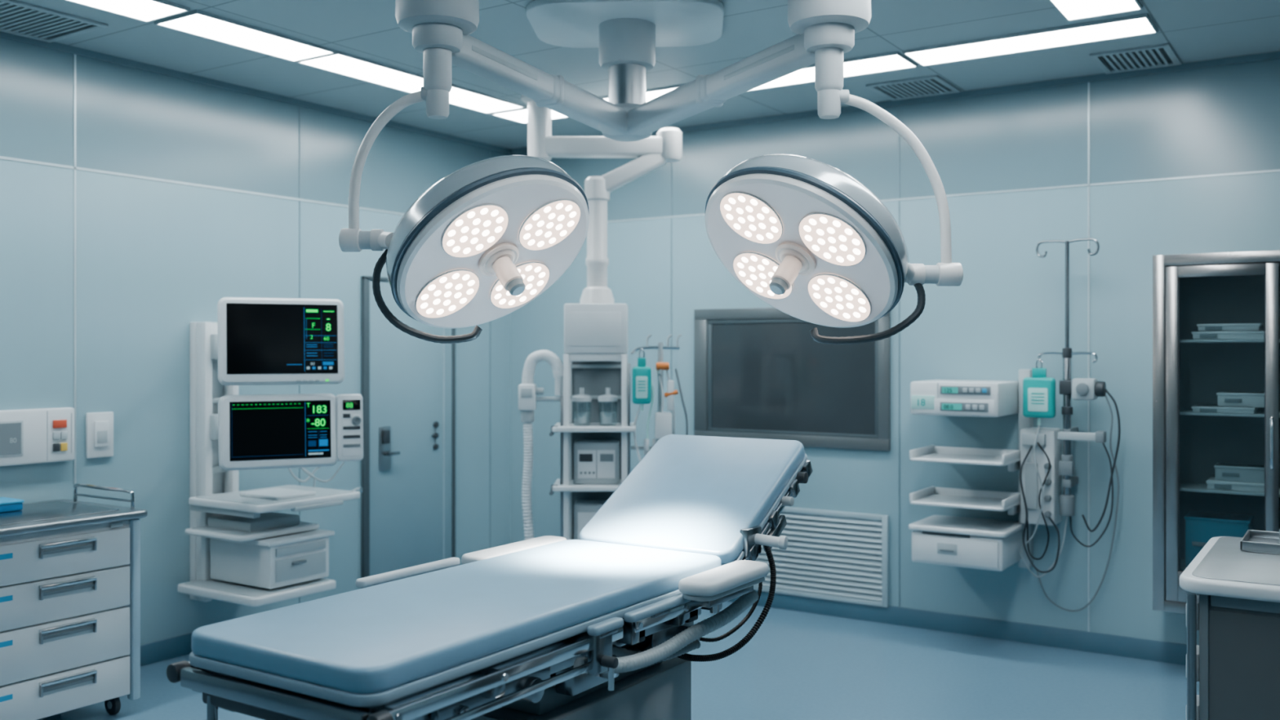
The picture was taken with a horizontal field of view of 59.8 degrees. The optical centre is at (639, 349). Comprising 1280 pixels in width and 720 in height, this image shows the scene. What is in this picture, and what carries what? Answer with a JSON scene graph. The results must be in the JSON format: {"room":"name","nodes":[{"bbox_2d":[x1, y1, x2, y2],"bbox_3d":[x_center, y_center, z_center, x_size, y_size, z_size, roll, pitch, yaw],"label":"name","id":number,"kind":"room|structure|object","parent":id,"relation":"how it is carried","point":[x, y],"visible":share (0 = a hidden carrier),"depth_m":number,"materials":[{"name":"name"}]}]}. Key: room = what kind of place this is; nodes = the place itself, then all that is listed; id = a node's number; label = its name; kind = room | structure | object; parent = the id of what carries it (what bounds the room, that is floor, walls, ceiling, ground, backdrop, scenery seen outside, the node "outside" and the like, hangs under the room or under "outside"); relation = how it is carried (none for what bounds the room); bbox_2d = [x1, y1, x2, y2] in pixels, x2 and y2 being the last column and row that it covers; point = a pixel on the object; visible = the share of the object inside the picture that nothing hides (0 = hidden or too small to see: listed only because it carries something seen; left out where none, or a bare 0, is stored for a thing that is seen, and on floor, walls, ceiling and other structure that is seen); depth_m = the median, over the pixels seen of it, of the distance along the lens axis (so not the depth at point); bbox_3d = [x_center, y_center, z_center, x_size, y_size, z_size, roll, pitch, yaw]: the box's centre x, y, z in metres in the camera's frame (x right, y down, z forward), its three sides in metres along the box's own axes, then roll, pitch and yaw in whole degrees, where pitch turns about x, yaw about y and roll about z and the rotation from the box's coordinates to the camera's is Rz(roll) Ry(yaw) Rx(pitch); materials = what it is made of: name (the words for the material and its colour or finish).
{"room":"operating room","nodes":[
{"label":"operating room","id":0,"kind":"room"},
{"bbox_2d":[0,37,510,644],"bbox_3d":[-3.121,0.070,4.350,0.100,2.900,8.000,0,0,33],"label":"wall","id":1,"kind":"structure","parent":0,"point":[154,259],"depth_m":5.49,"materials":[{"name":"paint"}]},
{"bbox_2d":[0,407,74,466],"bbox_3d":[-2.704,0.380,4.845,0.058,0.240,0.485,0,0,33],"label":"wall control panel","id":2,"kind":"object","parent":1,"relation":"attached to","point":[42,435],"visible":1,"depth_m":4.89,"materials":[{"name":"white plastic"}]},
{"bbox_2d":[73,53,75,484],"bbox_3d":[-2.580,0.020,5.084,0.004,2.800,0.010,0,0,33],"label":"trim","id":3,"kind":"structure","parent":1,"relation":"attached to","point":[74,55],"depth_m":5.08,"materials":[{"name":"metal"}]},
{"bbox_2d":[85,411,113,458],"bbox_3d":[-2.514,0.393,5.162,0.030,0.209,0.131,0,0,33],"label":"wall switch","id":4,"kind":"object","parent":1,"relation":"attached to","point":[99,425],"visible":1,"depth_m":5.15,"materials":[{"name":"white plastic"}]},
{"bbox_2d":[140,632,192,666],"bbox_3d":[-3.074,1.470,4.320,0.012,0.100,8.000,0,0,33],"label":"baseboard","id":5,"kind":"structure","parent":1,"relation":"attached to","point":[179,646],"depth_m":5.46,"materials":[{"name":"plastic"}]},
{"bbox_2d":[0,155,404,215],"bbox_3d":[-3.077,-0.831,4.322,0.004,0.012,8.000,0,0,33],"label":"trim","id":6,"kind":"structure","parent":1,"relation":"attached to","point":[1,157],"depth_m":5.54,"materials":[{"name":"metal"}]},
{"bbox_2d":[0,31,510,153],"bbox_3d":[-3.071,-1.365,4.317,0.020,0.030,8.000,0,0,33],"label":"trim","id":7,"kind":"structure","parent":1,"relation":"attached to","point":[55,46],"depth_m":5.75,"materials":[{"name":"grey metal"}]},
{"bbox_2d":[177,321,362,606],"bbox_3d":[-1.861,0.555,5.574,0.675,1.390,0.666,0,0,33],"label":"equipment rack","id":8,"kind":"object","parent":1,"relation":"attached to","point":[242,551],"visible":0.78,"depth_m":5.44,"materials":[{"name":"white plastic"}]},
{"bbox_2d":[185,511,319,542],"bbox_3d":[-1.909,0.858,5.494,0.440,0.075,0.480,0,0,33],"label":"shelf","id":9,"kind":"object","parent":8,"relation":"attached to","point":[270,526],"depth_m":5.38,"materials":[{"name":"white plastic"}]},
{"bbox_2d":[177,577,336,606],"bbox_3d":[-1.887,1.163,5.492,0.600,0.043,0.500,0,0,33],"label":"shelf","id":10,"kind":"object","parent":8,"relation":"attached to","point":[217,588],"depth_m":5.33,"materials":[{"name":"white plastic"}]},
{"bbox_2d":[188,484,362,518],"bbox_3d":[-1.805,0.742,5.549,0.555,0.086,0.646,0,0,33],"label":"shelf","id":11,"kind":"object","parent":8,"relation":"attached to","point":[250,504],"depth_m":5.39,"materials":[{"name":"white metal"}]},
{"bbox_2d":[217,297,344,385],"bbox_3d":[-1.678,-0.040,5.218,0.565,0.406,0.122,0,0,-25],"label":"patient monitor","id":12,"kind":"object","parent":8,"relation":"attached to","point":[262,341],"visible":1,"depth_m":5.17,"materials":[{"name":"white plastic"}]},
{"bbox_2d":[217,393,363,471],"bbox_3d":[-1.638,0.381,5.241,0.650,0.346,0.117,0,0,-25],"label":"patient monitor","id":13,"kind":"object","parent":8,"relation":"attached to","point":[263,431],"visible":1,"depth_m":5.19,"materials":[{"name":"white plastic"}]},
{"bbox_2d":[298,106,300,603],"bbox_3d":[-1.882,0.020,6.157,0.003,2.800,0.006,0,0,33],"label":"trim","id":14,"kind":"structure","parent":1,"relation":"attached to","point":[299,106],"depth_m":6.16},
{"bbox_2d":[361,275,455,588],"bbox_3d":[-1.395,0.542,6.842,0.070,1.955,0.780,0,0,33],"label":"door","id":15,"kind":"structure","parent":1,"relation":"in","point":[408,382],"depth_m":6.80,"materials":[{"name":"paint"}]},
{"bbox_2d":[489,149,490,547],"bbox_3d":[-1.008,0.020,7.497,0.003,2.800,0.006,0,0,33],"label":"trim","id":16,"kind":"structure","parent":1,"relation":"attached to","point":[490,149],"depth_m":7.49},
{"bbox_2d":[37,601,1199,719],"bbox_3d":[0.063,1.570,2.275,7.700,0.100,8.200,0,0,33],"label":"floor","id":17,"kind":"structure","parent":0,"point":[797,665],"depth_m":5.13,"materials":[{"name":"plastic"}]},
{"bbox_2d":[0,483,147,719],"bbox_3d":[-2.507,1.053,4.559,0.640,0.934,0.680,0,0,33],"label":"cart","id":18,"kind":"object","parent":17,"relation":"on","point":[70,569],"visible":1,"depth_m":4.42,"materials":[{"name":"white metal"}]},
{"bbox_2d":[0,497,23,512],"bbox_3d":[-2.677,0.645,4.610,0.166,0.044,0.166,0,0,33],"label":"box","id":19,"kind":"object","parent":18,"relation":"on","point":[6,504],"visible":1,"depth_m":4.60,"materials":[{"name":"blue plastic"}]},
{"bbox_2d":[0,499,147,537],"bbox_3d":[-2.507,0.683,4.559,0.640,0.033,0.680,0,0,33],"label":"countertop","id":20,"kind":"structure","parent":18,"relation":"on","point":[36,517],"depth_m":4.51,"materials":[{"name":"metal"}]},
{"bbox_2d":[166,434,813,719],"bbox_3d":[-0.217,0.920,3.245,0.872,1.199,2.109,0,0,33],"label":"table","id":21,"kind":"object","parent":17,"relation":"on","point":[599,625],"visible":1,"depth_m":2.96,"materials":[{"name":"leather"}]},
{"bbox_2d":[1179,536,1279,719],"bbox_3d":[2.054,1.066,3.114,0.900,0.908,0.840,0,0,33],"label":"cabinet","id":22,"kind":"object","parent":17,"relation":"on","point":[1235,663],"depth_m":2.98,"materials":[{"name":"grey plastic"}]},
{"bbox_2d":[1179,536,1279,602],"bbox_3d":[2.054,0.633,3.114,0.900,0.043,0.840,0,0,33],"label":"countertop","id":23,"kind":"structure","parent":22,"relation":"on","point":[1221,569],"depth_m":3.05,"materials":[{"name":"white plastic"}]},
{"bbox_2d":[1240,529,1279,554],"bbox_3d":[2.087,0.596,3.366,0.460,0.032,0.260,0,0,33],"label":"tray","id":24,"kind":"object","parent":22,"relation":"on","point":[1254,540],"visible":1,"depth_m":3.39,"materials":[{"name":"metal"}]},
{"bbox_2d":[16,0,1279,149],"bbox_3d":[0.063,-1.430,2.275,7.700,0.100,8.200,0,0,33],"label":"ceiling","id":25,"kind":"structure","parent":0,"point":[1196,30],"depth_m":5.04,"materials":[{"name":"paint"}]},
{"bbox_2d":[0,0,108,42],"bbox_3d":[-2.584,-1.374,4.615,0.450,0.012,0.530,0,0,33],"label":"ceiling vent","id":26,"kind":"object","parent":25,"relation":"in","point":[19,18],"visible":1,"depth_m":4.67,"materials":[{"name":"grey plastic"}]},
{"bbox_2d":[64,0,190,22],"bbox_3d":[-2.314,-1.373,3.986,0.290,0.014,1.390,0,0,33],"label":"recessed light","id":27,"kind":"object","parent":25,"relation":"in","point":[145,11],"visible":1,"depth_m":4.46,"materials":[{"name":"grey plastic"}]},
{"bbox_2d":[154,9,336,62],"bbox_3d":[-1.719,-1.373,4.899,0.290,0.014,0.730,0,0,33],"label":"recessed light","id":28,"kind":"object","parent":25,"relation":"in","point":[197,23],"visible":0.99,"depth_m":4.86,"materials":[{"name":"grey plastic"}]},
{"bbox_2d":[296,50,423,93],"bbox_3d":[-1.301,-1.373,5.503,0.328,0.014,0.785,0,0,33],"label":"recessed light","id":29,"kind":"object","parent":25,"relation":"in","point":[338,62],"depth_m":5.47,"materials":[{"name":"grey plastic"}]},
{"bbox_2d":[448,84,525,113],"bbox_3d":[-0.924,-1.373,6.081,0.328,0.014,0.639,0,0,33],"label":"recessed light","id":30,"kind":"object","parent":25,"relation":"in","point":[460,96],"depth_m":6.14,"materials":[{"name":"grey plastic"}]},
{"bbox_2d":[489,106,568,124],"bbox_3d":[-0.627,-1.373,6.491,0.380,0.014,0.310,0,0,33],"label":"recessed light","id":31,"kind":"object","parent":25,"relation":"in","point":[520,115],"visible":0.51,"depth_m":6.50,"materials":[{"name":"grey plastic"}]},
{"bbox_2d":[520,94,682,540],"bbox_3d":[-0.207,-0.124,5.990,0.868,2.512,0.360,0,0,0],"label":"pendant","id":32,"kind":"object","parent":25,"relation":"hanging from","point":[595,356],"visible":0.68,"depth_m":5.94,"materials":[{"name":"white metal"}]},
{"bbox_2d":[518,349,563,539],"bbox_3d":[-0.518,0.500,5.892,0.245,1.004,0.095,0,0,0],"label":"hose","id":33,"kind":"object","parent":32,"relation":"hanging from","point":[528,391],"visible":1,"depth_m":5.88,"materials":[{"name":"white plastic"}]},
{"bbox_2d":[571,387,591,423],"bbox_3d":[-0.311,0.302,5.950,0.108,0.200,0.108,0,0,33],"label":"canister","id":34,"kind":"object","parent":32,"relation":"on","point":[580,417],"visible":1,"depth_m":5.91,"materials":[{"name":"clear plastic"}]},
{"bbox_2d":[573,411,590,423],"bbox_3d":[-0.311,0.337,5.950,0.100,0.130,0.100,0,0,33],"label":"jar","id":35,"kind":"object","parent":34,"relation":"on","point":[580,417],"depth_m":5.91,"materials":[{"name":"clear plastic"}]},
{"bbox_2d":[549,478,621,495],"bbox_3d":[-0.248,0.735,5.990,0.455,0.054,0.360,0,0,0],"label":"shelf","id":36,"kind":"object","parent":32,"relation":"attached to","point":[566,487],"depth_m":5.83,"materials":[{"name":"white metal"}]},
{"bbox_2d":[573,499,607,539],"bbox_3d":[-0.231,0.951,5.997,0.240,0.262,0.206,0,0,0],"label":"module","id":37,"kind":"object","parent":32,"relation":"on","point":[584,510],"visible":0.3,"depth_m":5.90,"materials":[{"name":"grey plastic"}]},
{"bbox_2d":[549,422,635,435],"bbox_3d":[-0.248,0.425,5.990,0.455,0.054,0.360,0,0,0],"label":"shelf","id":38,"kind":"object","parent":32,"relation":"attached to","point":[564,428],"depth_m":5.85,"materials":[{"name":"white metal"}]},
{"bbox_2d":[573,439,619,484],"bbox_3d":[-0.231,0.601,5.994,0.240,0.222,0.212,0,0,0],"label":"module","id":39,"kind":"object","parent":32,"relation":"on","point":[596,461],"visible":1,"depth_m":5.89,"materials":[{"name":"grey plastic"}]},
{"bbox_2d":[597,387,617,423],"bbox_3d":[-0.171,0.302,5.950,0.108,0.200,0.108,0,0,33],"label":"canister","id":40,"kind":"object","parent":32,"relation":"on","point":[606,417],"visible":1,"depth_m":5.91,"materials":[{"name":"clear plastic"}]},
{"bbox_2d":[600,411,616,423],"bbox_3d":[-0.171,0.337,5.950,0.100,0.130,0.100,0,0,33],"label":"jar","id":41,"kind":"object","parent":40,"relation":"on","point":[606,417],"depth_m":5.91,"materials":[{"name":"clear plastic"}]},
{"bbox_2d":[630,333,688,462],"bbox_3d":[0.101,0.328,5.887,0.308,0.825,0.076,0,0,5],"label":"rail","id":42,"kind":"object","parent":32,"relation":"attached to","point":[663,420],"visible":0.77,"depth_m":5.87,"materials":[{"name":"silver metal"}]},
{"bbox_2d":[631,348,651,410],"bbox_3d":[0.009,0.156,5.848,0.100,0.329,0.054,0,0,0],"label":"bag","id":43,"kind":"object","parent":42,"relation":"hanging from","point":[641,374],"visible":1,"depth_m":5.83,"materials":[{"name":"teal plastic"}]},
{"bbox_2d":[599,95,608,101],"bbox_3d":[-0.177,-1.373,6.041,0.067,0.014,0.105,0,0,33],"label":"recessed light","id":44,"kind":"object","parent":25,"relation":"in","point":[606,97],"depth_m":6.05,"materials":[{"name":"grey plastic"}]},
{"bbox_2d":[338,0,963,344],"bbox_3d":[0.005,-0.698,4.048,2.317,1.363,2.358,0,0,33],"label":"light","id":45,"kind":"object","parent":25,"relation":"attached to","point":[802,235],"depth_m":3.47,"materials":[{"name":"grey plastic"}]},
{"bbox_2d":[645,83,686,102],"bbox_3d":[0.135,-1.373,5.917,0.395,0.014,0.240,0,0,33],"label":"recessed light","id":46,"kind":"object","parent":25,"relation":"in","point":[652,94],"depth_m":5.89,"materials":[{"name":"grey plastic"}]},
{"bbox_2d":[603,88,675,102],"bbox_3d":[-0.030,-1.374,6.107,1.004,0.008,0.264,0,0,33],"label":"diffuser","id":47,"kind":"object","parent":46,"relation":"attached to","point":[651,94],"depth_m":5.93,"materials":[{"name":"white plastic"}]},
{"bbox_2d":[747,64,814,91],"bbox_3d":[0.702,-1.373,5.603,0.515,0.014,0.322,0,0,33],"label":"recessed light","id":48,"kind":"object","parent":25,"relation":"in","point":[806,74],"depth_m":5.64,"materials":[{"name":"grey plastic"}]},
{"bbox_2d":[843,51,918,77],"bbox_3d":[1.104,-1.373,5.339,0.397,0.014,0.328,0,0,33],"label":"recessed light","id":49,"kind":"object","parent":25,"relation":"in","point":[879,63],"depth_m":5.33,"materials":[{"name":"grey plastic"}]},
{"bbox_2d":[865,75,960,101],"bbox_3d":[1.438,-1.374,5.849,0.380,0.012,0.390,0,0,33],"label":"ceiling vent","id":50,"kind":"object","parent":25,"relation":"in","point":[934,85],"visible":1,"depth_m":5.83,"materials":[{"name":"grey plastic"}]},
{"bbox_2d":[902,13,1158,66],"bbox_3d":[1.721,-1.373,4.966,1.040,0.014,0.280,0,0,33],"label":"recessed light","id":51,"kind":"object","parent":25,"relation":"in","point":[1139,24],"visible":1,"depth_m":4.93,"materials":[{"name":"grey plastic"}]},
{"bbox_2d":[1048,0,1142,21],"bbox_3d":[1.528,-1.373,3.982,0.290,0.014,1.360,0,0,33],"label":"recessed light","id":52,"kind":"object","parent":25,"relation":"in","point":[1070,10],"visible":1,"depth_m":4.46,"materials":[{"name":"grey plastic"}]},
{"bbox_2d":[1088,43,1181,74],"bbox_3d":[2.345,-1.374,5.264,0.340,0.012,0.400,0,0,33],"label":"ceiling vent","id":53,"kind":"object","parent":25,"relation":"in","point":[1158,55],"visible":1,"depth_m":5.25,"materials":[{"name":"grey plastic"}]},
{"bbox_2d":[510,58,1279,644],"bbox_3d":[2.274,0.070,5.668,7.700,2.900,0.100,0,0,33],"label":"wall","id":54,"kind":"structure","parent":0,"point":[1007,308],"depth_m":5.85,"materials":[{"name":"paint"}]},
{"bbox_2d":[671,162,671,413],"bbox_3d":[0.196,0.020,6.961,0.006,2.800,0.003,0,0,33],"label":"trim","id":55,"kind":"structure","parent":54,"relation":"attached to","point":[671,162],"depth_m":6.96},
{"bbox_2d":[693,307,890,451],"bbox_3d":[0.862,0.155,6.514,1.250,0.810,0.025,0,0,33],"label":"window","id":56,"kind":"structure","parent":54,"relation":"in","point":[759,372],"depth_m":6.51,"materials":[{"name":"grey glass"}]},
{"bbox_2d":[753,506,888,607],"bbox_3d":[1.026,1.175,6.409,0.840,0.510,0.021,0,0,33],"label":"air vent","id":57,"kind":"object","parent":54,"relation":"in","point":[838,556],"visible":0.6,"depth_m":6.35,"materials":[{"name":"metal"}]},
{"bbox_2d":[509,51,1279,154],"bbox_3d":[2.241,-1.365,5.617,7.500,0.030,0.020,0,0,33],"label":"trim","id":58,"kind":"structure","parent":54,"relation":"attached to","point":[1276,55],"depth_m":5.81,"materials":[{"name":"grey metal"}]},
{"bbox_2d":[898,106,899,606],"bbox_3d":[1.434,0.020,6.154,0.006,2.800,0.003,0,0,33],"label":"trim","id":59,"kind":"structure","parent":54,"relation":"attached to","point":[899,106],"depth_m":6.15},
{"bbox_2d":[607,168,1279,222],"bbox_3d":[2.246,-0.832,5.624,7.500,0.010,0.004,0,0,33],"label":"trim","id":60,"kind":"structure","parent":54,"relation":"attached to","point":[1277,170],"depth_m":5.70,"materials":[{"name":"metal"}]},
{"bbox_2d":[727,590,1186,665],"bbox_3d":[2.244,1.470,5.621,7.500,0.100,0.012,0,0,33],"label":"baseboard","id":61,"kind":"structure","parent":54,"relation":"attached to","point":[1091,642],"depth_m":5.86,"materials":[{"name":"plastic"}]},
{"bbox_2d":[908,368,1061,571],"bbox_3d":[1.755,0.610,5.673,0.655,1.020,0.458,0,0,33],"label":"wall shelf unit","id":62,"kind":"object","parent":54,"relation":"attached to","point":[992,544],"visible":0.94,"depth_m":5.60,"materials":[{"name":"grey plastic"}]},
{"bbox_2d":[910,379,1018,417],"bbox_3d":[1.671,0.245,5.725,0.448,0.170,0.423,0,0,33],"label":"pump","id":63,"kind":"object","parent":62,"relation":"attached to","point":[954,397],"visible":1,"depth_m":5.56,"materials":[{"name":"white plastic"}]},
{"bbox_2d":[1019,238,1120,612],"bbox_3d":[2.147,0.388,5.543,0.471,1.871,0.243,0,0,33],"label":"pole","id":64,"kind":"object","parent":54,"relation":"attached to","point":[1080,388],"visible":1,"depth_m":5.50,"materials":[{"name":"metal"}]},
{"bbox_2d":[1022,358,1055,425],"bbox_3d":[1.990,0.208,5.552,0.155,0.334,0.054,0,0,33],"label":"bag","id":65,"kind":"object","parent":64,"relation":"hanging from","point":[1038,390],"visible":1,"depth_m":5.53,"materials":[{"name":"teal plastic"}]},
{"bbox_2d":[1088,82,1089,631],"bbox_3d":[2.263,0.020,5.613,0.008,2.800,0.004,0,0,33],"label":"trim","id":66,"kind":"structure","parent":54,"relation":"attached to","point":[1088,82],"depth_m":5.61,"materials":[{"name":"metal"}]},
{"bbox_2d":[1152,249,1279,613],"bbox_3d":[2.882,0.385,4.999,1.031,1.650,0.356,0,0,33],"label":"cabinet","id":67,"kind":"object","parent":54,"relation":"attached to","point":[1189,290],"visible":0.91,"depth_m":5.18,"materials":[{"name":"metal"}]},
{"bbox_2d":[1184,511,1253,567],"bbox_3d":[2.684,0.888,5.161,0.268,0.237,0.210,0,0,33],"label":"storage bin","id":68,"kind":"object","parent":67,"relation":"on","point":[1200,526],"visible":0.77,"depth_m":5.11,"materials":[{"name":"blue plastic"}]},
{"bbox_2d":[1191,404,1258,413],"bbox_3d":[2.705,0.274,5.147,0.258,0.027,0.190,0,0,33],"label":"instrument case","id":69,"kind":"object","parent":67,"relation":"on","point":[1197,408],"visible":0.94,"depth_m":5.08,"materials":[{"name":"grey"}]},
{"bbox_2d":[1216,391,1264,407],"bbox_3d":[2.764,0.227,5.109,0.198,0.064,0.150,0,0,33],"label":"storage box","id":70,"kind":"object","parent":69,"relation":"on","point":[1234,399],"visible":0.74,"depth_m":5.05,"materials":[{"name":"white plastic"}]},
{"bbox_2d":[1191,330,1264,339],"bbox_3d":[2.722,-0.067,5.136,0.298,0.037,0.190,0,0,33],"label":"instrument case","id":71,"kind":"object","parent":67,"relation":"on","point":[1196,335],"visible":0.79,"depth_m":5.06,"materials":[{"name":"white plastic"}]},
{"bbox_2d":[1196,323,1263,331],"bbox_3d":[2.724,-0.103,5.140,0.258,0.034,0.160,0,0,33],"label":"instrument case","id":72,"kind":"object","parent":71,"relation":"on","point":[1231,326],"visible":0.96,"depth_m":5.07,"materials":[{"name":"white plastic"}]},
{"bbox_2d":[1179,482,1279,497],"bbox_3d":[2.905,0.646,5.034,0.923,0.012,0.247,0,0,33],"label":"shelf","id":73,"kind":"object","parent":67,"relation":"attached to","point":[1184,486],"depth_m":5.11,"materials":[{"name":"grey plastic"}]},
{"bbox_2d":[1179,409,1279,417],"bbox_3d":[2.905,0.294,5.034,0.923,0.012,0.247,0,0,33],"label":"shelf","id":74,"kind":"object","parent":67,"relation":"attached to","point":[1183,413],"depth_m":5.12,"materials":[{"name":"grey plastic"}]},
{"bbox_2d":[1179,339,1279,342],"bbox_3d":[2.905,-0.041,5.034,0.923,0.012,0.247,0,0,33],"label":"shelf","id":75,"kind":"object","parent":67,"relation":"attached to","point":[1180,340],"depth_m":5.09,"materials":[{"name":"grey metal"}]},
{"bbox_2d":[1205,476,1264,492],"bbox_3d":[2.755,0.620,5.114,0.258,0.039,0.190,0,0,33],"label":"instrument case","id":76,"kind":"object","parent":67,"relation":"on","point":[1212,484],"visible":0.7,"depth_m":5.05,"materials":[{"name":"grey plastic"}]},
{"bbox_2d":[1213,462,1264,483],"bbox_3d":[2.759,0.565,5.112,0.208,0.070,0.150,0,0,33],"label":"storage box","id":77,"kind":"object","parent":76,"relation":"on","point":[1242,473],"visible":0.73,"depth_m":5.06,"materials":[{"name":"grey plastic"}]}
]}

